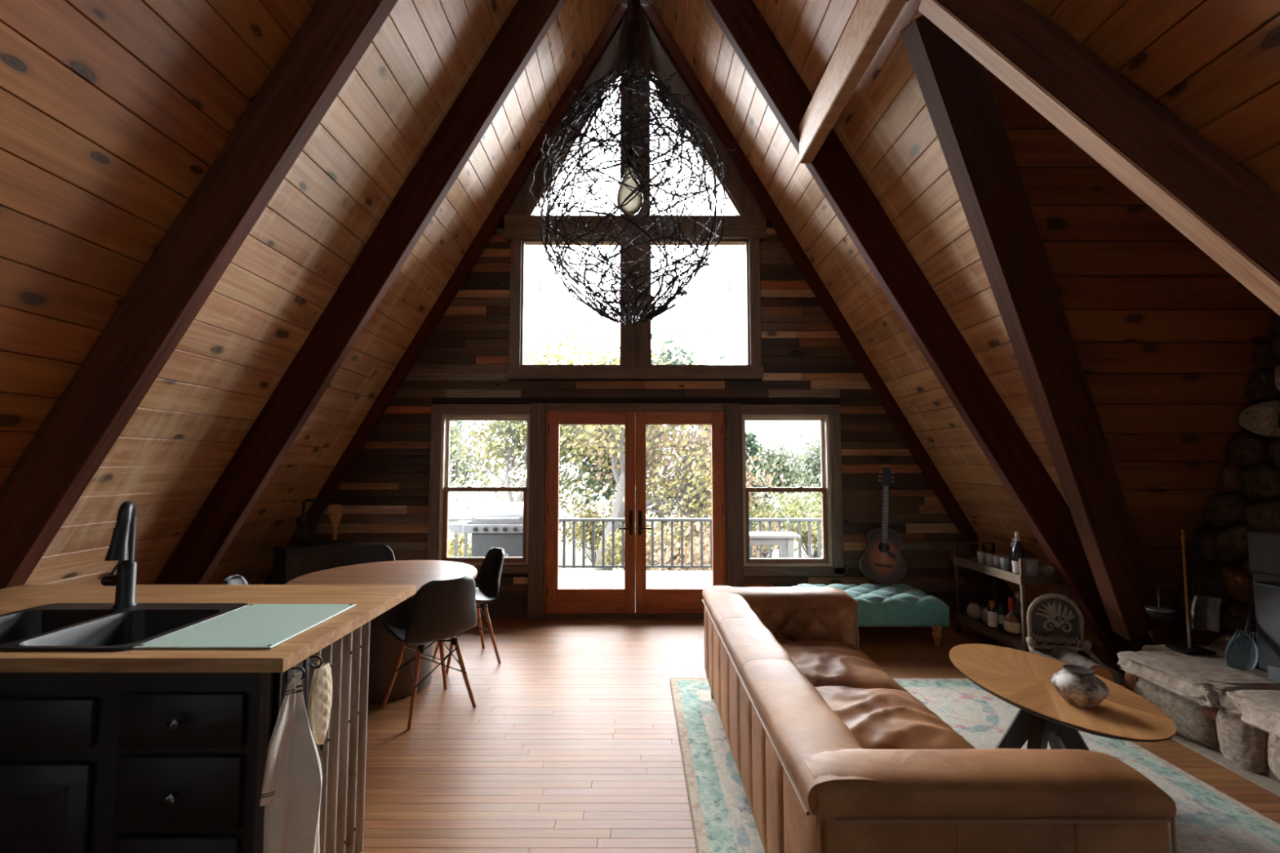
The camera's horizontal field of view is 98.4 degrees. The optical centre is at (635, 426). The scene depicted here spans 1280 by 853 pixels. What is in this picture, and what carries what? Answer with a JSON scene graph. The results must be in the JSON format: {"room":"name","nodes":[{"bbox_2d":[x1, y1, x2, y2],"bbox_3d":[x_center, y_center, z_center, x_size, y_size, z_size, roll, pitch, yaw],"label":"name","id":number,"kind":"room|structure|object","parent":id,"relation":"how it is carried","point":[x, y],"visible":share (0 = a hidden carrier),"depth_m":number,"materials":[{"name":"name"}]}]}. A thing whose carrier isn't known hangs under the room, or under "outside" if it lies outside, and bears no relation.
{"room":"cabin living room","nodes":[
{"label":"cabin living room","id":0,"kind":"room"},
{"bbox_2d":[0,0,624,584],"bbox_3d":[-1.999,-1.709,1.667,3.970,6.728,8.300,0,-4,0],"label":"ceiling","id":1,"kind":"structure","parent":0,"point":[113,113],"depth_m":3.23,"materials":[{"name":"brown wood"}]},
{"bbox_2d":[0,0,398,589],"bbox_3d":[-1.916,-1.318,2.771,3.607,5.973,0.095,0,-4,0],"label":"rafter","id":2,"kind":"object","parent":1,"relation":"attached to","point":[89,417],"visible":1,"depth_m":2.69,"materials":[{"name":"wood"}]},
{"bbox_2d":[153,0,567,584],"bbox_3d":[-1.916,-1.227,4.138,3.607,5.973,0.095,0,-4,0],"label":"rafter","id":3,"kind":"object","parent":1,"relation":"attached to","point":[242,483],"visible":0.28,"depth_m":4.08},
{"bbox_2d":[262,4,626,584],"bbox_3d":[-1.927,-1.277,5.586,3.690,6.281,0.070,0,-4,0],"label":"rafter","id":4,"kind":"object","parent":1,"relation":"attached to","point":[611,28],"visible":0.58,"depth_m":5.57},
{"bbox_2d":[558,570,712,588],"bbox_3d":[0.000,2.236,7.082,10.000,0.200,3.070,0,-4,0],"label":"deck","id":5,"kind":"object","parent":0,"point":[566,579],"depth_m":7.93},
{"bbox_2d":[448,502,523,556],"bbox_3d":[-1.800,1.593,7.475,1.320,1.135,0.591,0,-4,0],"label":"barbecue grill","id":6,"kind":"object","parent":5,"relation":"on","point":[491,525],"visible":0.52,"depth_m":7.27,"materials":[{"name":"metal"}]},
{"bbox_2d":[448,520,471,533],"bbox_3d":[-2.310,1.363,7.516,0.300,0.120,0.500,0,-4,0],"label":"shelf","id":7,"kind":"object","parent":6,"relation":"attached to","point":[462,526],"depth_m":7.27,"materials":[{"name":"metal"}]},
{"bbox_2d":[447,518,822,568],"bbox_3d":[0.000,1.830,8.547,10.050,0.805,0.100,0,-4,0],"label":"deck railing","id":8,"kind":"object","parent":5,"relation":"on","point":[564,520],"visible":0.15,"depth_m":8.53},
{"bbox_2d":[749,531,799,558],"bbox_3d":[1.620,1.796,7.397,1.080,0.720,0.400,0,-4,0],"label":"table","id":9,"kind":"object","parent":5,"relation":"on","point":[785,540],"visible":0.42,"depth_m":7.24,"materials":[{"name":"white wood"}]},
{"bbox_2d":[306,0,1007,617],"bbox_3d":[0.000,-1.418,5.710,7.633,6.610,0.154,0,-4,0],"label":"wall","id":10,"kind":"structure","parent":0,"point":[383,497],"depth_m":5.56,"materials":[{"name":"brown wood"}]},
{"bbox_2d":[427,414,441,559],"bbox_3d":[-1.998,0.658,5.506,0.095,1.560,0.065,0,-4,0],"label":"trim","id":11,"kind":"structure","parent":10,"relation":"attached to","point":[436,420],"depth_m":5.48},
{"bbox_2d":[431,404,529,414],"bbox_3d":[-1.548,-0.171,5.561,0.995,0.100,0.065,0,-4,0],"label":"trim","id":12,"kind":"structure","parent":10,"relation":"attached to","point":[436,409],"depth_m":5.53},
{"bbox_2d":[438,414,529,564],"bbox_3d":[-1.500,0.632,5.575,0.900,1.500,0.130,0,-4,0],"label":"window","id":13,"kind":"structure","parent":10,"relation":"in","point":[445,489],"depth_m":5.54,"materials":[{"name":"brown wood"}]},
{"bbox_2d":[471,564,528,573],"bbox_3d":[-1.548,1.409,5.456,0.995,0.075,0.065,0,-4,0],"label":"trim","id":14,"kind":"structure","parent":10,"relation":"attached to","point":[506,568],"depth_m":5.42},
{"bbox_2d":[508,238,522,365],"bbox_3d":[-1.220,-1.258,5.634,0.110,1.340,0.065,0,-4,0],"label":"trim","id":15,"kind":"structure","parent":10,"relation":"attached to","point":[516,244],"depth_m":5.60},
{"bbox_2d":[527,403,546,618],"bbox_3d":[-0.973,0.822,5.485,0.155,2.110,0.085,0,-4,0],"label":"trim","id":16,"kind":"structure","parent":10,"relation":"attached to","point":[536,528],"depth_m":5.44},
{"bbox_2d":[502,4,626,217],"bbox_3d":[-0.762,-3.309,5.768,1.424,2.310,0.031,0,-4,0],"label":"trim","id":17,"kind":"structure","parent":10,"relation":"attached to","point":[520,206],"depth_m":5.73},
{"bbox_2d":[520,240,622,365],"bbox_3d":[-0.650,-1.264,5.697,1.030,1.320,0.100,0,-4,0],"label":"window","id":18,"kind":"structure","parent":10,"relation":"in","point":[525,242],"depth_m":5.67,"materials":[{"name":"brown wood"}]},
{"bbox_2d":[528,64,622,215],"bbox_3d":[-0.629,-3.005,5.813,0.987,1.710,0.100,0,-4,0],"label":"window","id":19,"kind":"structure","parent":10,"relation":"in","point":[534,211],"depth_m":5.77,"materials":[{"name":"brown wood"}]},
{"bbox_2d":[546,412,635,613],"bbox_3d":[-0.438,0.847,5.492,0.878,1.990,0.111,0,-4,0],"label":"door","id":20,"kind":"structure","parent":10,"relation":"in","point":[558,600],"depth_m":5.49,"materials":[{"name":"orange wood"}]},
{"bbox_2d":[542,613,704,618],"bbox_3d":[0.000,1.861,5.478,1.800,0.034,0.200,0,-4,0],"label":"trim","id":21,"kind":"structure","parent":10,"relation":"attached to","point":[548,615],"depth_m":5.38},
{"bbox_2d":[503,215,766,239],"bbox_3d":[0.000,-2.039,5.716,2.680,0.230,0.165,0,-4,0],"label":"trim","id":22,"kind":"structure","parent":10,"relation":"attached to","point":[523,227],"depth_m":5.63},
{"bbox_2d":[506,365,764,379],"bbox_3d":[0.000,-0.540,5.616,2.580,0.125,0.165,0,-4,0],"label":"trim","id":23,"kind":"structure","parent":10,"relation":"attached to","point":[513,372],"depth_m":5.53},
{"bbox_2d":[546,403,724,411],"bbox_3d":[0.003,-0.193,5.563,1.795,0.075,0.065,0,-4,0],"label":"trim","id":24,"kind":"structure","parent":10,"relation":"attached to","point":[549,406],"depth_m":5.53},
{"bbox_2d":[544,411,726,613],"bbox_3d":[0.003,0.846,5.546,1.795,2.010,0.120,0,-4,0],"label":"trim","id":25,"kind":"structure","parent":10,"relation":"attached to","point":[547,412],"depth_m":5.50,"materials":[{"name":"orange wood"}]},
{"bbox_2d":[622,4,649,367],"bbox_3d":[0.007,-2.499,5.741,0.277,3.830,0.175,0,-4,0],"label":"trim","id":26,"kind":"structure","parent":10,"relation":"attached to","point":[635,339],"depth_m":5.61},
{"bbox_2d":[635,412,724,613],"bbox_3d":[0.442,0.847,5.492,0.878,1.990,0.111,0,-4,0],"label":"door","id":27,"kind":"structure","parent":10,"relation":"in","point":[646,600],"depth_m":5.50,"materials":[{"name":"orange wood"}]},
{"bbox_2d":[648,62,742,215],"bbox_3d":[0.629,-3.005,5.813,0.987,1.710,0.100,0,-4,0],"label":"window","id":28,"kind":"structure","parent":10,"relation":"in","point":[730,201],"depth_m":5.77,"materials":[{"name":"brown wood"}]},
{"bbox_2d":[649,240,750,365],"bbox_3d":[0.655,-1.264,5.697,1.020,1.320,0.100,0,-4,0],"label":"window","id":29,"kind":"structure","parent":10,"relation":"in","point":[723,242],"depth_m":5.68,"materials":[{"name":"brown wood"}]},
{"bbox_2d":[640,4,767,217],"bbox_3d":[0.762,-3.309,5.768,1.424,2.310,0.031,0,-4,0],"label":"trim","id":30,"kind":"structure","parent":10,"relation":"attached to","point":[742,196],"depth_m":5.74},
{"bbox_2d":[724,403,744,586],"bbox_3d":[0.983,0.822,5.485,0.165,2.110,0.085,0,-4,0],"label":"trim","id":31,"kind":"structure","parent":10,"relation":"attached to","point":[733,411],"depth_m":5.46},
{"bbox_2d":[748,238,761,365],"bbox_3d":[1.220,-1.258,5.634,0.110,1.340,0.065,0,-4,0],"label":"trim","id":32,"kind":"structure","parent":10,"relation":"attached to","point":[754,281],"depth_m":5.61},
{"bbox_2d":[742,414,832,566],"bbox_3d":[1.510,0.637,5.575,0.880,1.510,0.130,0,-4,0],"label":"window","id":33,"kind":"structure","parent":10,"relation":"in","point":[826,561],"depth_m":5.53,"materials":[{"name":"brown wood"}]},
{"bbox_2d":[742,404,839,414],"bbox_3d":[1.560,-0.171,5.561,0.990,0.100,0.065,0,-4,0],"label":"trim","id":34,"kind":"structure","parent":10,"relation":"attached to","point":[747,409],"depth_m":5.53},
{"bbox_2d":[743,566,844,576],"bbox_3d":[1.560,1.431,5.454,0.990,0.090,0.065,0,-4,0],"label":"trim","id":35,"kind":"structure","parent":10,"relation":"attached to","point":[748,571],"depth_m":5.42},
{"bbox_2d":[828,414,844,573],"bbox_3d":[2.002,0.668,5.505,0.105,1.580,0.065,0,-4,0],"label":"trim","id":36,"kind":"structure","parent":10,"relation":"attached to","point":[834,420],"depth_m":5.48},
{"bbox_2d":[357,617,1279,852],"bbox_3d":[0.809,1.686,1.391,11.415,0.160,8.400,0,-4,0],"label":"floor","id":37,"kind":"structure","parent":0,"point":[570,743],"depth_m":2.97,"materials":[{"name":"brown wood"}]},
{"bbox_2d":[0,620,370,852],"bbox_3d":[-1.962,1.196,1.907,1.796,0.888,0.630,0,-4,0],"label":"base cabinet","id":38,"kind":"object","parent":37,"relation":"on","point":[91,762],"depth_m":1.65,"materials":[{"name":"black paint"}]},
{"bbox_2d":[0,584,416,672],"bbox_3d":[-1.990,0.745,2.145,1.880,0.042,1.000,0,-4,0],"label":"countertop","id":39,"kind":"structure","parent":38,"relation":"on","point":[371,601],"depth_m":2.20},
{"bbox_2d":[100,501,137,608],"bbox_3d":[-2.037,0.505,2.174,0.118,0.421,0.226,3,-5,-34],"label":"kitchen faucet","id":40,"kind":"object","parent":39,"relation":"on","point":[122,548],"visible":1,"depth_m":2.19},
{"bbox_2d":[0,603,248,651],"bbox_3d":[-1.980,0.809,1.978,0.840,0.209,0.565,0,-4,0],"label":"double sink","id":41,"kind":"object","parent":39,"relation":"in","point":[54,627],"visible":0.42,"depth_m":2.13,"materials":[{"name":"black"}]},
{"bbox_2d":[132,604,355,648],"bbox_3d":[-1.357,0.710,1.991,0.435,0.008,0.532,0,-4,0],"label":"glass cutting board","id":42,"kind":"object","parent":39,"relation":"on","point":[251,626],"visible":1,"depth_m":1.94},
{"bbox_2d":[284,666,305,681],"bbox_3d":[-1.042,0.755,1.696,0.058,0.050,0.018,0,-4,0],"label":"wall hook","id":43,"kind":"object","parent":38,"relation":"attached to","point":[287,673],"visible":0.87,"depth_m":1.69,"materials":[{"name":"black metal"}]},
{"bbox_2d":[259,671,322,852],"bbox_3d":[-0.997,1.083,1.649,0.116,0.662,0.237,0,-4,0],"label":"dish towel","id":44,"kind":"object","parent":43,"relation":"hanging from","point":[291,792],"visible":1,"depth_m":1.62,"materials":[{"name":"fabric"}]},
{"bbox_2d":[302,655,322,669],"bbox_3d":[-1.042,0.758,1.788,0.058,0.050,0.018,0,-4,0],"label":"wall hook","id":45,"kind":"object","parent":38,"relation":"attached to","point":[305,664],"visible":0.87,"depth_m":1.79,"materials":[{"name":"black metal"}]},
{"bbox_2d":[307,657,332,750],"bbox_3d":[-1.033,0.906,1.812,0.051,0.304,0.116,0,-4,0],"label":"oven mitt","id":46,"kind":"object","parent":45,"relation":"hanging from","point":[320,698],"visible":0.91,"depth_m":1.79,"materials":[{"name":"fabric"}]},
{"bbox_2d":[272,539,352,584],"bbox_3d":[-2.825,1.434,4.829,0.274,0.800,0.552,-3,-5,37],"label":"metal box","id":47,"kind":"object","parent":37,"relation":"on","point":[290,562],"visible":0.36,"depth_m":4.69,"materials":[{"name":"black metal"}]},
{"bbox_2d":[292,498,324,546],"bbox_3d":[-2.837,0.830,4.789,0.241,0.401,0.148,0,-4,0],"label":"lamp","id":48,"kind":"object","parent":47,"relation":"on","point":[302,531],"visible":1,"depth_m":4.76,"materials":[{"name":"black metal"}]},
{"bbox_2d":[328,511,342,542],"bbox_3d":[-2.704,0.868,4.978,0.140,0.350,0.140,0,-4,0],"label":"lamp","id":49,"kind":"object","parent":47,"relation":"on","point":[335,518],"visible":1,"depth_m":4.95,"materials":[{"name":"black metal"}]},
{"bbox_2d":[339,544,395,566],"bbox_3d":[-2.129,1.395,4.412,0.472,0.829,0.515,2,-4,-30],"label":"dining chair","id":50,"kind":"object","parent":37,"relation":"on","point":[359,554],"visible":0.23,"depth_m":4.63,"materials":[{"name":"black plastic"}]},
{"bbox_2d":[285,560,477,702],"bbox_3d":[-1.680,1.385,3.716,1.170,0.750,1.240,0,-4,0],"label":"dining table","id":51,"kind":"object","parent":37,"relation":"on","point":[384,647],"visible":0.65,"depth_m":3.60,"materials":[{"name":"brown wood"}]},
{"bbox_2d":[381,575,477,729],"bbox_3d":[-1.268,1.330,3.437,0.515,0.829,0.472,-4,-5,45],"label":"dining chair","id":52,"kind":"object","parent":37,"relation":"on","point":[439,611],"visible":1,"depth_m":3.29,"materials":[{"name":"black plastic"}]},
{"bbox_2d":[432,546,504,673],"bbox_3d":[-1.285,1.387,4.287,0.515,0.829,0.472,2,-4,-32],"label":"dining chair","id":53,"kind":"object","parent":37,"relation":"on","point":[487,591],"visible":0.59,"depth_m":4.42,"materials":[{"name":"black plastic"}]},
{"bbox_2d":[791,583,951,646],"bbox_3d":[2.005,1.634,4.850,1.169,0.405,0.664,0,-4,0],"label":"tufted ottoman","id":54,"kind":"object","parent":37,"relation":"on","point":[896,605],"visible":0.72,"depth_m":4.54,"materials":[{"name":"teal fabric"}]},
{"bbox_2d":[858,467,906,583],"bbox_3d":[2.308,0.922,5.186,0.398,1.076,0.176,-1,-4,14],"label":"acoustic guitar","id":55,"kind":"object","parent":54,"relation":"on","point":[882,562],"visible":1,"depth_m":5.13,"materials":[{"name":"wood"}]},
{"bbox_2d":[669,677,1279,852],"bbox_3d":[1.462,1.650,2.154,2.446,0.011,3.430,0,-4,0],"label":"area rug","id":56,"kind":"object","parent":37,"relation":"on","point":[1208,820],"visible":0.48,"depth_m":2.65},
{"bbox_2d":[702,585,1177,852],"bbox_3d":[0.908,1.322,2.518,0.936,0.693,2.298,0,-4,0],"label":"leather sofa","id":57,"kind":"object","parent":56,"relation":"on","point":[831,753],"visible":1,"depth_m":1.54,"materials":[{"name":"leather"}]},
{"bbox_2d":[776,639,902,689],"bbox_3d":[0.980,1.327,3.031,0.680,0.184,0.685,0,-4,0],"label":"seat cushion","id":58,"kind":"object","parent":57,"relation":"on","point":[824,662],"depth_m":2.88,"materials":[{"name":"beige leather"}]},
{"bbox_2d":[815,685,973,749],"bbox_3d":[0.980,1.285,2.375,0.680,0.181,0.610,0,-4,0],"label":"seat cushion","id":59,"kind":"object","parent":57,"relation":"on","point":[878,718],"depth_m":2.28,"materials":[{"name":"beige leather"}]},
{"bbox_2d":[949,644,1176,750],"bbox_3d":[1.990,1.460,2.674,0.664,0.438,1.130,0,-4,0],"label":"coffee table","id":60,"kind":"object","parent":56,"relation":"on","point":[1020,678],"visible":0.87,"depth_m":2.60,"materials":[{"name":"brown wood"}]},
{"bbox_2d":[1049,664,1109,708],"bbox_3d":[1.965,1.150,2.444,0.206,0.150,0.206,0,-4,0],"label":"ceramic vase","id":61,"kind":"object","parent":60,"relation":"on","point":[1078,686],"visible":1,"depth_m":2.39,"materials":[{"name":"white ceramic"}]},
{"bbox_2d":[952,542,1072,653],"bbox_3d":[3.045,1.411,4.511,0.376,0.803,0.914,0,-4,0],"label":"bar cart","id":62,"kind":"object","parent":37,"relation":"on","point":[994,566],"visible":0.51,"depth_m":4.40,"materials":[{"name":"wood"}]},
{"bbox_2d":[966,602,983,618],"bbox_3d":[2.954,1.600,4.804,0.116,0.120,0.116,-4,-5,45],"label":"jug","id":63,"kind":"object","parent":62,"relation":"on","point":[974,611],"visible":0.98,"depth_m":4.77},
{"bbox_2d":[986,600,997,628],"bbox_3d":[2.915,1.533,4.508,0.067,0.215,0.067,0,-4,0],"label":"bottle","id":64,"kind":"object","parent":62,"relation":"on","point":[991,612],"visible":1,"depth_m":4.49,"materials":[{"name":"brown glass"}]},
{"bbox_2d":[952,555,1064,584],"bbox_3d":[3.045,1.168,4.527,0.376,0.068,0.874,0,-4,0],"label":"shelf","id":65,"kind":"object","parent":62,"relation":"on","point":[994,566],"depth_m":4.38,"materials":[{"name":"wood"}]},
{"bbox_2d":[1003,596,1021,636],"bbox_3d":[2.955,1.486,4.344,0.098,0.287,0.167,0,-4,0],"label":"bottle","id":66,"kind":"object","parent":62,"relation":"on","point":[1011,622],"visible":1,"depth_m":4.30,"materials":[{"name":"red glass"}]},
{"bbox_2d":[955,611,1072,653],"bbox_3d":[3.045,1.661,4.495,0.376,0.073,0.874,0,-4,0],"label":"tray","id":67,"kind":"object","parent":62,"relation":"on","point":[998,634],"depth_m":4.41,"materials":[{"name":"brown metal"}]},
{"bbox_2d":[1011,531,1025,575],"bbox_3d":[2.918,0.964,4.205,0.081,0.325,0.081,0,-4,0],"label":"bottle","id":68,"kind":"object","parent":62,"relation":"on","point":[1018,551],"visible":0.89,"depth_m":4.18,"materials":[{"name":"green glass"}]},
{"bbox_2d":[1025,593,1106,667],"bbox_3d":[2.863,1.453,3.629,0.412,0.621,0.497,-1,-4,10],"label":"log holder","id":69,"kind":"object","parent":37,"relation":"on","point":[1054,620],"visible":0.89,"depth_m":3.80,"materials":[{"name":"metal"}]},
{"bbox_2d":[1048,647,1115,682],"bbox_3d":[2.877,1.576,3.573,0.178,0.180,0.342,0,-4,4],"label":"log","id":70,"kind":"object","parent":69,"relation":"on","point":[1065,655],"visible":0.44,"depth_m":3.53,"materials":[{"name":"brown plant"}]},
{"bbox_2d":[1116,644,1279,796],"bbox_3d":[3.282,1.503,2.498,0.759,0.407,2.185,0,-4,0],"label":"stone hearth","id":71,"kind":"object","parent":37,"relation":"on","point":[1229,717],"visible":0.87,"depth_m":2.88,"materials":[{"name":"stone"}]},
{"bbox_2d":[1155,528,1216,653],"bbox_3d":[3.332,0.994,3.371,0.245,0.730,0.140,0,-4,0],"label":"stand","id":72,"kind":"object","parent":71,"relation":"on","point":[1189,648],"visible":1,"depth_m":3.37,"materials":[{"name":"black metal"}]},
{"bbox_2d":[1144,547,1175,620],"bbox_3d":[3.215,0.967,3.393,0.136,0.435,0.135,0,-4,0],"label":"ladle","id":73,"kind":"object","parent":72,"relation":"hanging from","point":[1160,613],"visible":1,"depth_m":3.38,"materials":[{"name":"black metal"}]},
{"bbox_2d":[1145,608,1174,620],"bbox_3d":[3.215,1.153,3.381,0.132,0.063,0.131,0,-4,0],"label":"bowl","id":74,"kind":"object","parent":73,"relation":"attached to","point":[1162,614],"depth_m":3.35,"materials":[{"name":"black metal"}]},
{"bbox_2d":[1189,551,1222,632],"bbox_3d":[3.373,0.986,3.291,0.165,0.465,0.084,0,-4,0],"label":"shovel","id":75,"kind":"object","parent":72,"relation":"hanging from","point":[1205,610],"visible":1,"depth_m":3.30,"materials":[{"name":"black metal"}]},
{"bbox_2d":[1225,583,1258,671],"bbox_3d":[3.420,1.115,3.063,0.272,0.447,0.112,1,-4,-12],"label":"scoop","id":76,"kind":"object","parent":71,"relation":"on","point":[1242,652],"visible":0.99,"depth_m":3.07,"materials":[{"name":"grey metal"}]},
{"bbox_2d":[1247,531,1279,683],"bbox_3d":[3.540,0.941,2.653,0.440,0.755,0.880,0,-4,0],"label":"insert","id":77,"kind":"object","parent":71,"relation":"on","point":[1264,547],"visible":1,"depth_m":3.02,"materials":[{"name":"grey metal"}]},
{"bbox_2d":[1247,531,1279,575],"bbox_3d":[3.604,0.672,2.671,0.312,0.215,0.880,0,-4,0],"label":"hood","id":78,"kind":"object","parent":77,"relation":"attached to","point":[1264,547],"depth_m":3.03,"materials":[{"name":"grey metal"}]},
{"bbox_2d":[645,0,1279,647],"bbox_3d":[1.999,-1.709,1.667,3.970,6.728,8.300,0,-4,0],"label":"ceiling","id":79,"kind":"structure","parent":0,"point":[1228,51],"depth_m":3.83,"materials":[{"name":"brown wood"}]},
{"bbox_2d":[643,4,1015,612],"bbox_3d":[1.927,-1.277,5.586,3.690,6.281,0.070,0,-4,0],"label":"rafter","id":80,"kind":"object","parent":79,"relation":"attached to","point":[957,515],"visible":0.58,"depth_m":5.56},
{"bbox_2d":[703,0,1155,672],"bbox_3d":[1.916,-1.227,4.138,3.607,5.973,0.095,0,-4,0],"label":"rafter","id":81,"kind":"object","parent":79,"relation":"attached to","point":[1037,499],"visible":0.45,"depth_m":4.07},
{"bbox_2d":[799,0,906,163],"bbox_3d":[1.282,-2.183,3.338,0.095,0.300,1.670,0,-4,0],"label":"header beam","id":82,"kind":"structure","parent":81,"relation":"attached to","point":[871,21],"depth_m":3.27,"materials":[{"name":"brown wood"}]},
{"bbox_2d":[900,14,1164,641],"bbox_3d":[2.447,-0.356,3.256,2.523,3.520,0.234,2,-4,-32],"label":"beam","id":83,"kind":"structure","parent":79,"relation":"attached to","point":[957,91],"depth_m":3.11,"materials":[{"name":"wood"}]},
{"bbox_2d":[918,0,1279,315],"bbox_3d":[2.215,-0.821,2.084,1.969,2.736,0.198,-2,-4,31],"label":"beam","id":84,"kind":"structure","parent":79,"relation":"attached to","point":[1233,217],"depth_m":2.20,"materials":[{"name":"brown wood"}]},
{"bbox_2d":[985,67,1279,644],"bbox_3d":[2.903,-0.254,3.439,2.793,4.131,1.706,0,-4,0],"label":"ceiling","id":85,"kind":"structure","parent":0,"point":[1166,340],"depth_m":3.26,"materials":[{"name":"orange wood"}]},
{"bbox_2d":[1168,311,1279,671],"bbox_3d":[3.838,-0.294,2.585,0.364,4.050,3.115,0,-4,0],"label":"stone fireplace","id":86,"kind":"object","parent":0,"point":[1249,499],"depth_m":3.38,"materials":[{"name":"stone"}]},
{"label":"outside","id":87,"kind":"structure","parent":0,"visible":0},
{"bbox_2d":[448,477,822,570],"bbox_3d":[0.000,8.231,73.515,200.000,1.315,130.000,0,-4,0],"label":"ground","id":88,"kind":"structure","parent":87,"point":[458,508],"depth_m":49.03,"materials":[{"name":"green plant"}]},
{"bbox_2d":[447,528,471,556],"bbox_3d":[-4.473,3.112,12.936,2.738,1.732,2.289,3,-5,-42],"label":"shrub","id":89,"kind":"object","parent":88,"relation":"on","point":[451,542],"visible":0.15,"depth_m":12.89,"materials":[{"name":"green plant"}]},
{"bbox_2d":[448,420,519,518],"bbox_3d":[-11.774,1.946,34.601,8.318,7.978,7.084,0,-4,0],"label":"round tree","id":90,"kind":"object","parent":88,"relation":"on","point":[455,470],"visible":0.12,"depth_m":34.33,"materials":[{"name":"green plant"}]},
{"bbox_2d":[448,335,613,522],"bbox_3d":[-3.506,0.683,17.358,6.538,7.256,5.501,2,-4,-28],"label":"leafy tree","id":91,"kind":"object","parent":88,"relation":"on","point":[501,426],"visible":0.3,"depth_m":16.67,"materials":[{"name":"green plant"}]},
{"bbox_2d":[450,315,615,492],"bbox_3d":[-3.349,0.301,19.172,6.055,8.410,7.090,0,-4,7],"label":"leafy tree","id":92,"kind":"object","parent":88,"relation":"on","point":[562,357],"visible":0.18,"depth_m":18.34,"materials":[{"name":"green plant"}]},
{"bbox_2d":[558,498,622,562],"bbox_3d":[-0.983,3.194,16.975,2.971,2.221,3.014,4,-5,-45],"label":"shrub","id":93,"kind":"object","parent":88,"relation":"on","point":[579,526],"visible":0.34,"depth_m":16.49,"materials":[{"name":"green plant"}]},
{"bbox_2d":[559,332,724,534],"bbox_3d":[-0.571,0.203,22.558,8.495,9.326,7.742,-1,-4,8],"label":"leafy tree","id":94,"kind":"object","parent":88,"relation":"on","point":[669,355],"visible":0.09,"depth_m":21.96,"materials":[{"name":"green plant"}]},
{"bbox_2d":[595,515,699,570],"bbox_3d":[0.328,2.993,13.238,2.610,1.792,2.582,0,-4,0],"label":"shrub","id":95,"kind":"object","parent":88,"relation":"on","point":[618,541],"visible":0.16,"depth_m":12.70,"materials":[{"name":"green plant"}]},
{"bbox_2d":[552,316,776,570],"bbox_3d":[0.028,0.541,14.512,7.046,7.024,6.260,-1,-4,15],"label":"leafy tree","id":96,"kind":"object","parent":88,"relation":"on","point":[618,512],"visible":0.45,"depth_m":14.18,"materials":[{"name":"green plant"}]},
{"bbox_2d":[621,521,712,570],"bbox_3d":[0.977,2.877,11.844,2.347,1.782,2.548,-2,-4,30],"label":"shrub","id":97,"kind":"object","parent":88,"relation":"on","point":[706,543],"visible":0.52,"depth_m":11.47,"materials":[{"name":"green plant"}]},
{"bbox_2d":[569,421,786,537],"bbox_3d":[0.721,1.328,16.163,6.859,5.598,4.801,0,-4,-6],"label":"leafy tree","id":98,"kind":"object","parent":88,"relation":"on","point":[691,442],"visible":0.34,"depth_m":15.44,"materials":[{"name":"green plant"}]},
{"bbox_2d":[667,513,787,558],"bbox_3d":[1.970,2.970,13.509,2.726,1.834,2.636,3,-5,-36],"label":"shrub","id":99,"kind":"object","parent":88,"relation":"on","point":[755,553],"visible":0.12,"depth_m":13.08,"materials":[{"name":"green plant"}]},
{"bbox_2d":[745,431,777,524],"bbox_3d":[4.854,2.608,23.991,2.450,4.762,2.591,3,-5,-35],"label":"conifer tree","id":100,"kind":"object","parent":88,"relation":"on","point":[750,442],"visible":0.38,"depth_m":23.73,"materials":[{"name":"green plant"}]},
{"bbox_2d":[752,432,816,507],"bbox_3d":[9.434,3.197,37.182,5.023,5.836,5.581,0,-4,5],"label":"round tree","id":101,"kind":"object","parent":88,"relation":"on","point":[781,458],"visible":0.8,"depth_m":36.43,"materials":[{"name":"green plant"}]},
{"bbox_2d":[749,495,821,558],"bbox_3d":[3.761,2.970,15.841,2.754,2.224,3.194,2,-4,-26],"label":"shrub","id":102,"kind":"object","parent":88,"relation":"on","point":[779,514],"visible":0.22,"depth_m":15.46,"materials":[{"name":"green plant"}]},
{"bbox_2d":[766,484,822,537],"bbox_3d":[7.414,3.576,23.618,4.245,2.695,3.932,0,-4,0],"label":"shrub","id":103,"kind":"object","parent":88,"relation":"on","point":[815,495],"visible":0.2,"depth_m":23.46,"materials":[{"name":"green plant"}]},
{"bbox_2d":[767,502,822,558],"bbox_3d":[5.435,3.179,16.773,2.994,1.997,3.179,-3,-5,40],"label":"shrub","id":104,"kind":"object","parent":88,"relation":"on","point":[813,528],"visible":0.22,"depth_m":16.45,"materials":[{"name":"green plant"}]},
{"bbox_2d":[789,422,821,502],"bbox_3d":[14.096,2.901,39.452,6.434,7.040,8.552,2,-4,-30],"label":"round tree","id":105,"kind":"object","parent":88,"relation":"on","point":[810,462],"visible":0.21,"depth_m":39.55,"materials":[{"name":"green plant"}]},
{"bbox_3d":[0.000,-1.968,-2.540,7.633,6.610,0.130,0,-4,0],"label":"wall","id":106,"kind":"structure","parent":0,"visible":0},
{"bbox_2d":[630,0,639,31],"bbox_3d":[0.000,-4.594,1.744,0.100,0.420,8.070,0,-4,0],"label":"ridge beam","id":107,"kind":"structure","parent":106,"relation":"attached to","point":[636,3],"depth_m":5.54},
{"bbox_2d":[520,0,740,325],"bbox_3d":[-0.017,-2.420,3.180,1.186,3.708,1.186,0,-4,0],"label":"chandelier","id":108,"kind":"object","parent":107,"relation":"hanging from","point":[662,93],"visible":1,"depth_m":2.89,"materials":[{"name":"metal"}]},
{"bbox_2d":[624,148,635,171],"bbox_3d":[-0.030,-1.499,3.107,0.060,0.105,0.060,0,-4,0],"label":"socket","id":109,"kind":"object","parent":108,"relation":"attached to","point":[630,151],"depth_m":3.09,"materials":[{"name":"black metal"}]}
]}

